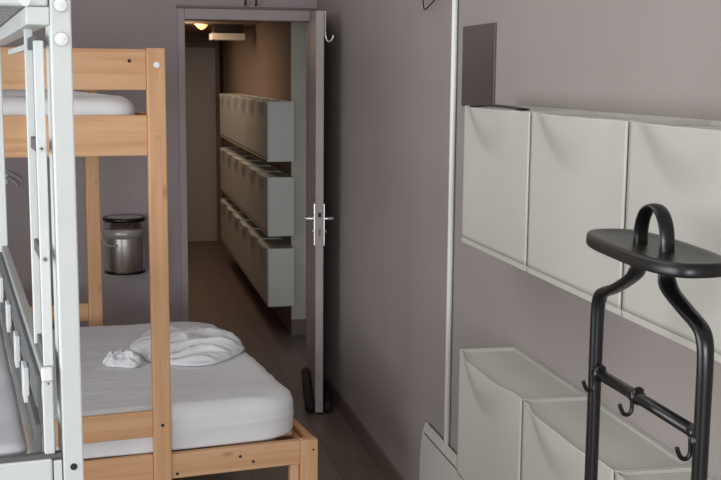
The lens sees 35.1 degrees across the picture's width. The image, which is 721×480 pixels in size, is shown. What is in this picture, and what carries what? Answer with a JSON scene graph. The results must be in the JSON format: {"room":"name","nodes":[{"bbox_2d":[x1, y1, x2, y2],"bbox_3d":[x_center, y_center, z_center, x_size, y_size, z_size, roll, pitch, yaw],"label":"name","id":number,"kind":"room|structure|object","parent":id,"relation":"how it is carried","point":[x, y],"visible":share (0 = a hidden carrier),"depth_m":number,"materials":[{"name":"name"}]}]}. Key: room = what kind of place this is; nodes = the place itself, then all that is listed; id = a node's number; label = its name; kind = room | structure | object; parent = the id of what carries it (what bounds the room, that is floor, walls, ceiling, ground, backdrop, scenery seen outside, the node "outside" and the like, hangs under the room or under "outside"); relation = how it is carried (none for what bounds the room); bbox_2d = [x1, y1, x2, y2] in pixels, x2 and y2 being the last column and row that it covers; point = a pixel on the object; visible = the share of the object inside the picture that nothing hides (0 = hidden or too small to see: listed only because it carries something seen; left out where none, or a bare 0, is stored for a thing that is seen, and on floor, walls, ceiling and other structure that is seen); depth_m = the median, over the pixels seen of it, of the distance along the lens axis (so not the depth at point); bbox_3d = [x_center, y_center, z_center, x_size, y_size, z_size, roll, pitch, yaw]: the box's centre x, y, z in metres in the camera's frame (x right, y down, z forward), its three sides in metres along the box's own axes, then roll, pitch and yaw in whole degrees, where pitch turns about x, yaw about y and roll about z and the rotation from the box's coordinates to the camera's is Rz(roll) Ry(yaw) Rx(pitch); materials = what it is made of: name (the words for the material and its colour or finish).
{"room":"dormitory","nodes":[
{"label":"dormitory","id":0,"kind":"room"},
{"bbox_2d":[0,0,316,328],"bbox_3d":[-2.083,-0.452,5.999,3.738,2.550,0.120,-1,8,-12],"label":"wall","id":1,"kind":"structure","parent":0,"point":[99,24],"depth_m":6.11,"materials":[{"name":"paint"}]},
{"bbox_2d":[5,170,22,186],"bbox_3d":[-1.833,-0.323,5.980,0.116,0.087,0.034,3,8,14],"label":"wall hook","id":2,"kind":"object","parent":1,"relation":"attached to","point":[6,171],"visible":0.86,"depth_m":5.97,"materials":[{"name":"silver metal"}]},
{"bbox_2d":[101,214,145,274],"bbox_3d":[-1.259,0.021,6.059,0.235,0.296,0.255,-1,8,-12],"label":"waste bin","id":3,"kind":"object","parent":1,"relation":"hanging from","point":[124,235],"visible":1,"depth_m":5.96,"materials":[{"name":"metal"}]},
{"bbox_2d":[177,8,314,371],"bbox_3d":[-0.627,-0.238,6.347,0.755,2.050,0.138,-1,8,-12],"label":"trim","id":4,"kind":"structure","parent":1,"relation":"attached to","point":[202,14],"depth_m":6.19,"materials":[{"name":"paint"}]},
{"bbox_2d":[176,5,317,10],"bbox_3d":[-0.609,-1.250,6.137,0.763,0.012,0.026,-1,8,-12],"label":"trim","id":5,"kind":"structure","parent":1,"relation":"attached to","point":[177,6],"depth_m":6.12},
{"bbox_2d":[303,11,333,411],"bbox_3d":[-0.232,-0.167,5.989,0.154,1.993,0.763,0,8,-5],"label":"door","id":6,"kind":"structure","parent":1,"relation":"in","point":[317,218],"depth_m":5.66,"materials":[{"name":"paint"}]},
{"bbox_2d":[315,11,333,41],"bbox_3d":[-0.173,-1.034,5.524,0.093,0.149,0.012,-1,8,-12],"label":"hook","id":7,"kind":"object","parent":6,"relation":"hanging from","point":[325,32],"visible":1,"depth_m":5.52,"materials":[{"name":"silver metal"}]},
{"bbox_2d":[185,35,223,197],"bbox_3d":[-2.066,-1.178,11.559,1.600,2.400,0.120,-1,8,-12],"label":"wall","id":8,"kind":"structure","parent":0,"point":[187,37],"depth_m":11.47,"materials":[{"name":"paint"}]},
{"bbox_2d":[185,47,216,240],"bbox_3d":[-1.910,-0.958,11.549,0.890,1.970,0.030,-1,8,-12],"label":"door","id":9,"kind":"structure","parent":8,"relation":"in","point":[200,69],"depth_m":11.59,"materials":[{"name":"grey paint"}]},
{"bbox_2d":[185,41,222,240],"bbox_3d":[-1.919,-0.987,11.540,1.030,2.030,0.035,-1,8,-12],"label":"trim","id":10,"kind":"structure","parent":8,"relation":"attached to","point":[207,44],"depth_m":11.60,"materials":[{"name":"paint"}]},
{"bbox_2d":[219,41,222,92],"bbox_3d":[-1.413,-1.664,11.513,0.035,0.785,0.033,-1,8,-12],"label":"power cord","id":11,"kind":"object","parent":8,"relation":"attached to","point":[220,42],"visible":0.66,"depth_m":11.49,"materials":[{"name":"black plastic"}]},
{"bbox_2d":[185,20,262,35],"bbox_3d":[-1.106,-1.757,9.004,2.600,0.110,5.630,-1,8,-12],"label":"ceiling","id":12,"kind":"structure","parent":0,"point":[190,28],"depth_m":9.03,"materials":[{"name":"paint"}]},
{"bbox_2d":[194,23,208,29],"bbox_3d":[-1.228,-1.649,8.800,0.116,0.047,0.116,-1,8,-12],"label":"lamp","id":13,"kind":"object","parent":12,"relation":"attached to","point":[201,26],"visible":1,"depth_m":8.77,"materials":[{"name":"glass"}]},
{"bbox_2d":[209,24,244,40],"bbox_3d":[-1.051,-1.634,8.966,0.260,0.121,0.240,-1,8,-12],"label":"hall light","id":14,"kind":"object","parent":12,"relation":"attached to","point":[220,32],"visible":1,"depth_m":8.88,"materials":[{"name":"beige wood"}]},
{"bbox_2d":[84,241,385,479],"bbox_3d":[-1.042,1.194,3.926,5.000,0.100,16.300,-1,8,-12],"label":"floor","id":15,"kind":"structure","parent":0,"point":[221,295],"depth_m":7.19,"materials":[{"name":"laminate"}]},
{"bbox_2d":[0,0,83,479],"bbox_3d":[-1.190,0.264,2.587,0.924,2.120,1.570,-3,9,-20],"label":"bunk bed","id":16,"kind":"object","parent":15,"relation":"on","point":[28,338],"visible":1,"depth_m":2.00,"materials":[{"name":"grey paint"}]},
{"bbox_2d":[0,321,26,455],"bbox_3d":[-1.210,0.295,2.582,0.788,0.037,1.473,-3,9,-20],"label":"mattress","id":17,"kind":"object","parent":16,"relation":"on","point":[12,435],"visible":0.94,"depth_m":2.20,"materials":[{"name":"white fabric"}]},
{"bbox_2d":[1,47,317,479],"bbox_3d":[-1.148,0.148,4.574,1.484,1.784,1.748,-3,9,-20],"label":"bunk bed","id":18,"kind":"object","parent":15,"relation":"on","point":[94,69],"visible":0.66,"depth_m":3.82,"materials":[{"name":"brown wood"}]},
{"bbox_2d":[2,90,134,115],"bbox_3d":[-1.389,-0.495,4.366,0.808,0.144,1.605,-3,9,-20],"label":"mattress","id":19,"kind":"object","parent":18,"relation":"on","point":[14,101],"visible":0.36,"depth_m":3.72,"materials":[{"name":"white fabric"}]},
{"bbox_2d":[13,322,293,458],"bbox_3d":[-1.098,0.564,4.527,1.391,0.158,1.445,-3,9,-20],"label":"mattress","id":20,"kind":"object","parent":18,"relation":"on","point":[234,400],"visible":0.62,"depth_m":4.09,"materials":[{"name":"white fabric"}]},
{"bbox_2d":[102,348,141,367],"bbox_3d":[-0.940,0.461,4.495,0.133,0.058,0.164,-6,10,-37],"label":"pillowcase","id":21,"kind":"object","parent":20,"relation":"on","point":[121,358],"visible":1,"depth_m":4.47,"materials":[{"name":"white fabric"}]},
{"bbox_2d":[129,324,244,365],"bbox_3d":[-0.727,0.412,4.783,0.471,0.072,0.670,-3,9,-20],"label":"duvet","id":22,"kind":"object","parent":20,"relation":"on","point":[197,345],"visible":0.85,"depth_m":4.64,"materials":[{"name":"white fabric"}]},
{"bbox_2d":[301,367,332,413],"bbox_3d":[-0.239,0.799,6.119,0.142,0.064,0.720,0,8,-5],"label":"stopper","id":23,"kind":"object","parent":15,"relation":"on","point":[306,380],"visible":0.7,"depth_m":5.90,"materials":[{"name":"black plastic"}]},
{"bbox_2d":[581,203,720,479],"bbox_3d":[0.429,0.692,1.823,0.310,1.512,0.383,-1,8,-12],"label":"stand","id":24,"kind":"object","parent":15,"relation":"on","point":[661,254],"visible":1,"depth_m":1.67,"materials":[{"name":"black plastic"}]},
{"bbox_2d":[586,228,720,278],"bbox_3d":[0.439,0.017,1.722,0.138,0.020,0.374,-1,8,-12],"label":"tray","id":25,"kind":"object","parent":24,"relation":"on","point":[644,250],"depth_m":1.66,"materials":[{"name":"black plastic"}]},
{"bbox_2d":[291,22,305,319],"bbox_3d":[0.058,-0.573,7.478,1.038,2.400,0.015,-1,8,-12],"label":"wall","id":26,"kind":"structure","parent":0,"point":[298,29],"depth_m":7.38,"materials":[{"name":"paint"}]},
{"bbox_2d":[291,319,305,334],"bbox_3d":[-0.046,0.568,7.606,0.841,0.105,0.015,-1,8,-12],"label":"baseboard","id":27,"kind":"structure","parent":26,"relation":"attached to","point":[298,326],"depth_m":7.52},
{"bbox_2d":[222,0,720,479],"bbox_3d":[0.344,-0.150,4.041,0.144,2.550,16.300,-1,8,-12],"label":"wall","id":28,"kind":"structure","parent":0,"point":[387,63],"depth_m":4.03,"materials":[{"name":"grey paint"}]},
{"bbox_2d":[220,198,234,246],"bbox_3d":[-1.131,-0.154,10.064,0.190,0.380,0.513,-1,8,-12],"label":"cabinet","id":29,"kind":"object","parent":28,"relation":"attached to","point":[224,202],"visible":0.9,"depth_m":10.02,"materials":[{"name":"white plastic"}]},
{"bbox_2d":[221,199,234,204],"bbox_3d":[-1.129,-0.332,10.038,0.181,0.001,0.506,-1,8,-12],"label":"tray","id":30,"kind":"object","parent":29,"relation":"on","point":[226,201],"depth_m":10.10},
{"bbox_2d":[220,147,244,194],"bbox_3d":[-1.127,-0.608,9.998,0.190,0.380,0.513,-1,8,-12],"label":"cabinet","id":31,"kind":"object","parent":28,"relation":"attached to","point":[223,150],"visible":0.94,"depth_m":9.98,"materials":[{"name":"white plastic"}]},
{"bbox_2d":[221,148,241,150],"bbox_3d":[-1.126,-0.786,9.973,0.181,0.001,0.506,-1,8,-12],"label":"tray","id":32,"kind":"object","parent":31,"relation":"on","point":[225,149],"depth_m":10.07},
{"bbox_2d":[219,93,245,138],"bbox_3d":[-1.123,-1.082,9.930,0.190,0.380,0.513,-1,8,-12],"label":"cabinet","id":33,"kind":"object","parent":28,"relation":"attached to","point":[221,95],"visible":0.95,"depth_m":9.88,"materials":[{"name":"white plastic"}]},
{"bbox_2d":[226,204,241,256],"bbox_3d":[-1.020,-0.081,9.569,0.190,0.380,0.513,-1,8,-12],"label":"cabinet","id":34,"kind":"object","parent":28,"relation":"attached to","point":[230,209],"visible":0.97,"depth_m":9.53,"materials":[{"name":"white plastic"}]},
{"bbox_2d":[227,206,241,211],"bbox_3d":[-1.018,-0.260,9.543,0.181,0.001,0.506,-1,8,-12],"label":"tray","id":35,"kind":"object","parent":34,"relation":"on","point":[233,208],"depth_m":9.58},
{"bbox_2d":[225,94,251,142],"bbox_3d":[-1.013,-1.010,9.435,0.190,0.380,0.513,-1,8,-12],"label":"cabinet","id":36,"kind":"object","parent":28,"relation":"attached to","point":[229,137],"visible":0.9,"depth_m":9.40,"materials":[{"name":"white plastic"}]},
{"bbox_2d":[226,151,252,200],"bbox_3d":[-1.016,-0.536,9.504,0.190,0.380,0.513,-1,8,-12],"label":"cabinet","id":37,"kind":"object","parent":28,"relation":"attached to","point":[229,161],"visible":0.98,"depth_m":9.48,"materials":[{"name":"white plastic"}]},
{"bbox_2d":[227,152,248,154],"bbox_3d":[-1.015,-0.714,9.478,0.181,0.001,0.506,-1,8,-12],"label":"tray","id":38,"kind":"object","parent":37,"relation":"on","point":[231,153],"depth_m":9.57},
{"bbox_2d":[232,211,249,266],"bbox_3d":[-0.909,-0.009,9.075,0.190,0.380,0.513,-1,8,-12],"label":"cabinet","id":39,"kind":"object","parent":28,"relation":"attached to","point":[237,216],"visible":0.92,"depth_m":9.04,"materials":[{"name":"white plastic"}]},
{"bbox_2d":[234,213,249,218],"bbox_3d":[-0.908,-0.187,9.049,0.181,0.001,0.506,-1,8,-12],"label":"tray","id":40,"kind":"object","parent":39,"relation":"on","point":[239,215],"depth_m":9.10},
{"bbox_2d":[232,96,258,146],"bbox_3d":[-0.902,-0.938,8.941,0.190,0.380,0.513,-1,8,-12],"label":"cabinet","id":41,"kind":"object","parent":28,"relation":"attached to","point":[235,99],"visible":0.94,"depth_m":8.89,"materials":[{"name":"white plastic"}]},
{"bbox_2d":[232,155,261,207],"bbox_3d":[-0.906,-0.464,9.009,0.190,0.380,0.513,-1,8,-12],"label":"cabinet","id":42,"kind":"object","parent":28,"relation":"attached to","point":[236,158],"visible":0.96,"depth_m":8.99,"materials":[{"name":"white plastic"}]},
{"bbox_2d":[234,156,257,159],"bbox_3d":[-0.904,-0.642,8.983,0.181,0.001,0.506,-1,8,-12],"label":"tray","id":43,"kind":"object","parent":42,"relation":"on","point":[237,157],"depth_m":9.01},
{"bbox_2d":[240,219,258,278],"bbox_3d":[-0.798,0.063,8.580,0.190,0.380,0.513,-1,8,-12],"label":"cabinet","id":44,"kind":"object","parent":28,"relation":"attached to","point":[245,224],"visible":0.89,"depth_m":8.54,"materials":[{"name":"white plastic"}]},
{"bbox_2d":[241,221,258,227],"bbox_3d":[-0.797,-0.115,8.554,0.181,0.001,0.506,-1,8,-12],"label":"tray","id":45,"kind":"object","parent":44,"relation":"on","point":[250,224],"depth_m":8.56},
{"bbox_2d":[239,97,265,150],"bbox_3d":[-0.791,-0.865,8.446,0.190,0.380,0.513,-1,8,-12],"label":"cabinet","id":46,"kind":"object","parent":28,"relation":"attached to","point":[243,103],"visible":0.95,"depth_m":8.38,"materials":[{"name":"white plastic"}]},
{"bbox_2d":[239,160,270,215],"bbox_3d":[-0.795,-0.391,8.514,0.190,0.380,0.513,-1,8,-12],"label":"cabinet","id":47,"kind":"object","parent":28,"relation":"attached to","point":[243,163],"visible":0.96,"depth_m":8.49,"materials":[{"name":"white plastic"}]},
{"bbox_2d":[241,161,266,164],"bbox_3d":[-0.793,-0.570,8.489,0.181,0.001,0.506,-1,8,-12],"label":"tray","id":48,"kind":"object","parent":47,"relation":"on","point":[244,162],"depth_m":8.59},
{"bbox_2d":[247,98,279,155],"bbox_3d":[-0.680,-0.793,7.951,0.190,0.380,0.513,-1,8,-12],"label":"cabinet","id":49,"kind":"object","parent":28,"relation":"attached to","point":[252,103],"visible":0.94,"depth_m":7.90,"materials":[{"name":"white plastic"}]},
{"bbox_2d":[247,165,281,225],"bbox_3d":[-0.684,-0.319,8.020,0.190,0.380,0.513,-1,8,-12],"label":"cabinet","id":50,"kind":"object","parent":28,"relation":"attached to","point":[252,169],"visible":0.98,"depth_m":7.99,"materials":[{"name":"white plastic"}]},
{"bbox_2d":[249,166,277,170],"bbox_3d":[-0.682,-0.497,7.994,0.181,0.001,0.506,-1,8,-12],"label":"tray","id":51,"kind":"object","parent":50,"relation":"on","point":[259,168],"depth_m":8.05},
{"bbox_2d":[248,228,280,291],"bbox_3d":[-0.688,0.135,8.085,0.190,0.380,0.513,-1,8,-12],"label":"cabinet","id":52,"kind":"object","parent":28,"relation":"attached to","point":[253,233],"visible":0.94,"depth_m":8.03,"materials":[{"name":"white plastic"}]},
{"bbox_2d":[249,229,278,237],"bbox_3d":[-0.686,-0.043,8.060,0.181,0.001,0.506,-1,8,-12],"label":"tray","id":53,"kind":"object","parent":52,"relation":"on","point":[258,233],"depth_m":8.08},
{"bbox_2d":[256,100,293,161],"bbox_3d":[-0.569,-0.721,7.457,0.190,0.380,0.513,-1,8,-12],"label":"cabinet","id":54,"kind":"object","parent":28,"relation":"attached to","point":[275,118],"visible":1,"depth_m":7.22,"materials":[{"name":"white plastic"}]},
{"bbox_2d":[257,237,293,306],"bbox_3d":[-0.577,0.207,7.591,0.190,0.380,0.513,-1,8,-12],"label":"cabinet","id":55,"kind":"object","parent":28,"relation":"attached to","point":[275,254],"visible":1,"depth_m":7.36,"materials":[{"name":"white plastic"}]},
{"bbox_2d":[258,239,289,248],"bbox_3d":[-0.575,0.029,7.565,0.181,0.001,0.506,-1,8,-12],"label":"tray","id":56,"kind":"object","parent":55,"relation":"on","point":[268,243],"depth_m":7.60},
{"bbox_2d":[257,171,293,236],"bbox_3d":[-0.573,-0.247,7.525,0.190,0.380,0.513,-1,8,-12],"label":"cabinet","id":57,"kind":"object","parent":28,"relation":"attached to","point":[275,189],"visible":1,"depth_m":7.29,"materials":[{"name":"white plastic"}]},
{"bbox_2d":[258,172,288,176],"bbox_3d":[-0.571,-0.425,7.500,0.181,0.001,0.506,-1,8,-12],"label":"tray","id":58,"kind":"object","parent":57,"relation":"on","point":[267,174],"depth_m":7.57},
{"bbox_2d":[323,371,403,479],"bbox_3d":[0.870,1.467,1.470,0.012,0.090,10.450,-1,8,-12],"label":"baseboard","id":59,"kind":"structure","parent":28,"relation":"attached to","point":[378,456],"depth_m":5.27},
{"bbox_2d":[422,0,434,9],"bbox_3d":[0.273,-0.960,3.865,0.037,0.337,0.430,-1,8,-12],"label":"wire hanger","id":60,"kind":"object","parent":28,"relation":"hanging from","point":[429,5],"visible":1,"depth_m":4.03,"materials":[{"name":"black metal"}]},
{"bbox_2d":[420,422,458,479],"bbox_3d":[0.336,0.894,3.777,0.035,0.318,0.920,-1,8,-12],"label":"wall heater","id":61,"kind":"object","parent":28,"relation":"attached to","point":[437,461],"visible":0.85,"depth_m":4.03,"materials":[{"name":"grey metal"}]},
{"bbox_2d":[444,0,457,446],"bbox_3d":[0.307,-0.333,3.800,0.024,2.120,0.024,-1,8,-12],"label":"pipe","id":62,"kind":"object","parent":28,"relation":"attached to","point":[454,2],"visible":1,"depth_m":3.83,"materials":[{"name":"white plastic"}]},
{"bbox_2d":[461,22,496,105],"bbox_3d":[0.367,-0.541,3.548,0.006,0.255,0.316,-1,8,-12],"label":"mirror","id":63,"kind":"object","parent":28,"relation":"attached to","point":[479,41],"visible":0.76,"depth_m":3.53,"materials":[{"name":"clear glass"}]},
{"bbox_2d":[457,347,586,479],"bbox_3d":[0.409,0.534,3.046,0.190,0.380,0.513,-1,8,-12],"label":"cabinet","id":64,"kind":"object","parent":28,"relation":"attached to","point":[494,383],"visible":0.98,"depth_m":3.02,"materials":[{"name":"white plastic"}]},
{"bbox_2d":[464,351,577,398],"bbox_3d":[0.411,0.356,3.020,0.181,0.001,0.506,-1,8,-12],"label":"tray","id":65,"kind":"object","parent":64,"relation":"on","point":[509,370],"depth_m":3.02,"materials":[{"name":"white plastic"}]},
{"bbox_2d":[461,104,585,271],"bbox_3d":[0.415,-0.153,2.947,0.190,0.387,0.513,-1,8,-12],"label":"cabinet","id":66,"kind":"object","parent":28,"relation":"attached to","point":[496,141],"depth_m":2.89,"materials":[{"name":"white plastic"}]},
{"bbox_2d":[495,109,534,114],"bbox_3d":[0.416,-0.328,2.922,0.181,0.001,0.506,-1,8,-12],"label":"tray","id":67,"kind":"object","parent":66,"relation":"on","point":[495,109],"depth_m":3.07,"materials":[{"name":"white plastic"}]},
{"bbox_2d":[521,396,691,479],"bbox_3d":[0.521,0.607,2.548,0.190,0.380,0.513,-1,8,-12],"label":"cabinet","id":68,"kind":"object","parent":28,"relation":"attached to","point":[553,428],"visible":0.89,"depth_m":2.53,"materials":[{"name":"white plastic"}]},
{"bbox_2d":[527,111,703,315],"bbox_3d":[0.526,-0.077,2.450,0.190,0.380,0.513,-1,8,-12],"label":"cabinet","id":69,"kind":"object","parent":28,"relation":"attached to","point":[578,184],"visible":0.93,"depth_m":2.41,"materials":[{"name":"white plastic"}]},
{"bbox_2d":[571,116,639,124],"bbox_3d":[0.528,-0.255,2.424,0.181,0.001,0.506,-1,8,-12],"label":"tray","id":70,"kind":"object","parent":69,"relation":"on","point":[595,117],"depth_m":2.52,"materials":[{"name":"white plastic"}]},
{"bbox_2d":[615,465,714,479],"bbox_3d":[0.632,0.679,2.051,0.190,0.380,0.513,-1,8,-12],"label":"cabinet","id":71,"kind":"object","parent":28,"relation":"attached to","point":[678,472],"visible":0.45,"depth_m":2.26,"materials":[{"name":"white plastic"}]},
{"bbox_2d":[624,472,690,479],"bbox_3d":[0.634,0.501,2.025,0.181,0.001,0.506,-1,8,-12],"label":"tray","id":72,"kind":"object","parent":71,"relation":"on","point":[681,475],"depth_m":2.25,"materials":[{"name":"white plastic"}]},
{"bbox_2d":[622,120,720,362],"bbox_3d":[0.638,-0.005,1.952,0.190,0.380,0.513,-1,8,-12],"label":"cabinet","id":73,"kind":"object","parent":28,"relation":"attached to","point":[675,165],"visible":0.79,"depth_m":1.97,"materials":[{"name":"white plastic"}]},
{"bbox_2d":[680,125,720,129],"bbox_3d":[0.639,-0.183,1.927,0.181,0.001,0.506,-1,8,-12],"label":"tray","id":74,"kind":"object","parent":73,"relation":"on","point":[692,126],"depth_m":2.13,"materials":[{"name":"white plastic"}]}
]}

